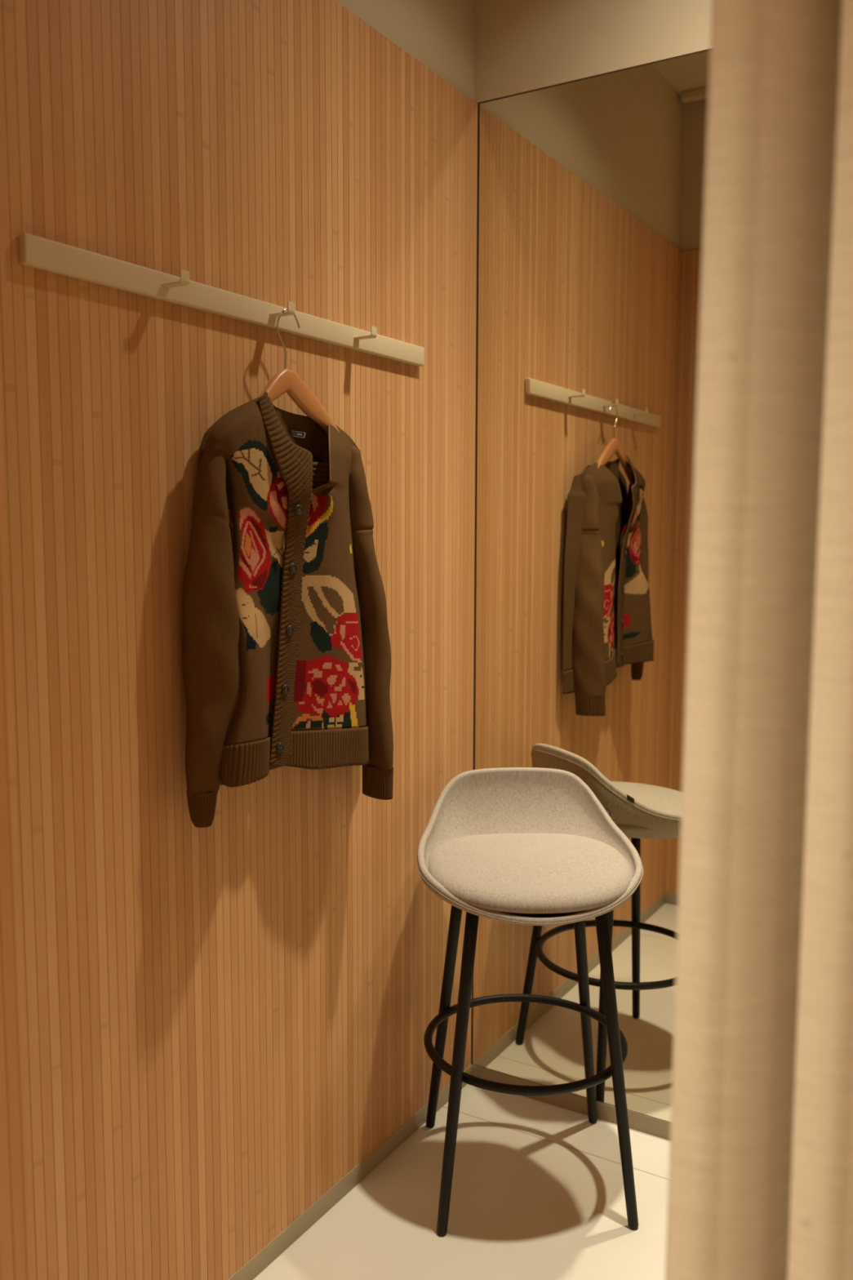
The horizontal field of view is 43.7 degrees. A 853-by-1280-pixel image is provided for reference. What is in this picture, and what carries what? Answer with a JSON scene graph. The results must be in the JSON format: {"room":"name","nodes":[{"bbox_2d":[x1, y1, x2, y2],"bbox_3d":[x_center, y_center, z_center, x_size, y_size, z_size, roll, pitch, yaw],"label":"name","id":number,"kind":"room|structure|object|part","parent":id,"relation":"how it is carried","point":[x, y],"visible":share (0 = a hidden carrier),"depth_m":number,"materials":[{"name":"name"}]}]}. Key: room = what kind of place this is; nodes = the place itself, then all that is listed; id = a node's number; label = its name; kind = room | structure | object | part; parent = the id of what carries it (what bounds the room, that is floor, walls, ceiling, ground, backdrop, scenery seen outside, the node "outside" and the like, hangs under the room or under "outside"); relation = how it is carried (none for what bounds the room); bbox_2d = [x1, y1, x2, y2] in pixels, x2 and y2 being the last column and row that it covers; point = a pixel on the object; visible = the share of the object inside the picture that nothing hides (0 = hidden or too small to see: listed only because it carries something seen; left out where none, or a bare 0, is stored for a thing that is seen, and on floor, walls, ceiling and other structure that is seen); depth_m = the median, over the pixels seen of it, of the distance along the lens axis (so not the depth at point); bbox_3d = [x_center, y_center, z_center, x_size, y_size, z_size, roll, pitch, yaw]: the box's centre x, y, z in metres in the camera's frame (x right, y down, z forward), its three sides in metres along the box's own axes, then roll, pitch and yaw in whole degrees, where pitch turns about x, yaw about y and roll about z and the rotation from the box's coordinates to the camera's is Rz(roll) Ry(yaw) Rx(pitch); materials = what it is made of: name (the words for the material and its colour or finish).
{"room":"clothing store","nodes":[
{"label":"clothing store","id":0,"kind":"room"},
{"bbox_2d":[335,0,475,101],"bbox_3d":[-0.338,-0.261,1.956,0.110,2.922,1.755,4,7,31],"label":"wall","id":1,"kind":"structure","parent":0,"point":[440,34],"depth_m":2.33,"materials":[{"name":"beige paint"}]},
{"bbox_2d":[18,232,424,366],"bbox_3d":[-0.261,-0.572,1.869,0.057,0.040,1.040,4,7,31],"label":"rail","id":2,"kind":"object","parent":1,"relation":"attached to","point":[34,251],"visible":0.99,"depth_m":1.72,"materials":[{"name":"beige paint"}]},
{"bbox_2d":[257,307,339,435],"bbox_3d":[-0.244,-0.458,1.868,0.015,0.249,0.350,4,7,31],"label":"clothes hanger","id":3,"kind":"object","parent":2,"relation":"hanging from","point":[288,381],"visible":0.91,"depth_m":1.88,"materials":[{"name":"brown wood"}]},
{"bbox_2d":[182,391,393,827],"bbox_3d":[-0.223,-0.050,1.916,0.118,0.762,0.560,4,7,31],"label":"cardigan","id":4,"kind":"object","parent":3,"relation":"hanging from","point":[286,648],"visible":1,"depth_m":1.84,"materials":[{"name":"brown fabric"}]},
{"bbox_3d":[-0.288,-0.115,1.789,0.090,0.585,0.193,4,7,31],"label":"panel","id":5,"kind":"part","parent":4,"relation":"part of","materials":[{"name":"brown fabric"}]},
{"bbox_3d":[-0.272,-0.078,1.914,0.009,0.628,0.390,4,7,31],"label":"panel","id":6,"kind":"part","parent":4,"relation":"part of","materials":[{"name":"brown fabric"}]},
{"bbox_3d":[-0.158,-0.110,2.016,0.071,0.603,0.320,3,6,24],"label":"panel","id":7,"kind":"part","parent":4,"relation":"part of","materials":[{"name":"brown fabric"}]},
{"bbox_2d":[0,0,477,1279],"bbox_3d":[-0.282,-0.018,1.958,0.010,2.354,1.532,4,7,31],"label":"wall paneling","id":8,"kind":"structure","parent":1,"relation":"attached to","point":[224,1020],"depth_m":1.79,"materials":[{"name":"brown wood"}]},
{"bbox_2d":[227,1063,471,1279],"bbox_3d":[-0.283,1.174,2.081,0.012,0.043,1.536,4,7,31],"label":"baseboard","id":9,"kind":"structure","parent":1,"relation":"attached to","point":[262,1260],"depth_m":2.22,"materials":[{"name":"beige wood"}]},
{"bbox_2d":[253,1084,670,1279],"bbox_3d":[0.342,1.473,-0.244,3.720,0.080,5.100,4,7,31],"label":"floor","id":10,"kind":"structure","parent":0,"point":[538,1190],"depth_m":2.22,"materials":[{"name":"beige tile"}]},
{"bbox_2d":[416,767,643,1236],"bbox_3d":[0.216,0.743,2.288,0.475,0.863,0.463,0,6,-1],"label":"bar stool","id":11,"kind":"object","parent":10,"relation":"on","point":[522,846],"visible":1,"depth_m":2.22,"materials":[{"name":"fabric"}]},
{"bbox_3d":[0.045,0.831,2.455,0.116,0.653,0.026,5,8,42],"label":"leg","id":12,"kind":"part","parent":11,"relation":"part of","materials":[{"name":"black metal"}]},
{"bbox_3d":[0.063,0.864,2.136,0.026,0.653,0.116,5,8,41],"label":"leg","id":13,"kind":"part","parent":11,"relation":"part of","materials":[{"name":"black metal"}]},
{"bbox_2d":[427,833,634,914],"bbox_3d":[0.217,0.480,2.245,0.435,0.065,0.415,0,6,-3],"label":"seat cushion","id":14,"kind":"object","parent":11,"relation":"on","point":[475,873],"depth_m":2.16,"materials":[{"name":"fabric"}]},
{"bbox_3d":[0.366,0.830,2.473,0.026,0.653,0.116,5,8,41],"label":"leg","id":15,"kind":"part","parent":11,"relation":"part of","materials":[{"name":"black metal"}]},
{"bbox_3d":[0.384,0.863,2.154,0.116,0.653,0.026,5,8,42],"label":"leg","id":16,"kind":"part","parent":11,"relation":"part of","materials":[{"name":"black metal"}]},
{"bbox_2d":[471,0,711,1063],"bbox_3d":[0.903,-0.280,2.175,1.790,2.922,0.100,4,7,31],"label":"wall","id":17,"kind":"structure","parent":0,"point":[522,46],"depth_m":2.36,"materials":[{"name":"beige paint"}]},
{"bbox_2d":[471,1064,670,1140],"bbox_3d":[0.879,1.157,2.275,1.778,0.043,0.006,4,7,31],"label":"baseboard","id":18,"kind":"structure","parent":17,"relation":"attached to","point":[637,1122],"depth_m":2.57,"materials":[{"name":"beige wood"}]},
{"bbox_2d":[471,49,710,1122],"bbox_3d":[0.880,-0.036,2.156,1.775,2.355,0.004,4,7,31],"label":"wall mirror","id":19,"kind":"object","parent":17,"relation":"attached to","point":[591,190],"visible":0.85,"depth_m":2.44,"materials":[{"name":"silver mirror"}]},
{"bbox_3d":[-0.606,-0.181,1.163,0.253,2.922,0.112,4,7,31],"label":"wall","id":20,"kind":"structure","parent":0,"visible":0},
{"bbox_2d":[0,582,26,1279],"bbox_3d":[-0.494,0.066,1.119,0.010,2.354,0.112,4,7,31],"label":"trim","id":21,"kind":"structure","parent":20,"relation":"attached to","point":[12,1232],"depth_m":1.19,"materials":[{"name":"brown wood"}]},
{"bbox_2d":[0,355,34,1279],"bbox_3d":[-0.567,0.054,1.234,0.253,2.354,0.010,4,7,31],"label":"trim","id":22,"kind":"structure","parent":20,"relation":"attached to","point":[4,578],"depth_m":1.19,"materials":[{"name":"brown wood"}]},
{"bbox_3d":[0.476,-1.703,1.320,2.000,0.080,1.755,4,7,31],"label":"ceiling","id":23,"kind":"structure","parent":0,"visible":0},
{"bbox_3d":[0.119,-1.587,0.715,1.774,0.030,0.036,4,7,31],"label":"track","id":24,"kind":"object","parent":23,"relation":"attached to","visible":0},
{"bbox_2d":[665,0,852,1279],"bbox_3d":[0.528,-0.115,0.630,0.760,2.880,0.084,4,7,31],"label":"curtain","id":25,"kind":"object","parent":24,"relation":"hanging from","point":[761,1167],"visible":1,"depth_m":0.78,"materials":[{"name":"fabric"}]}
]}

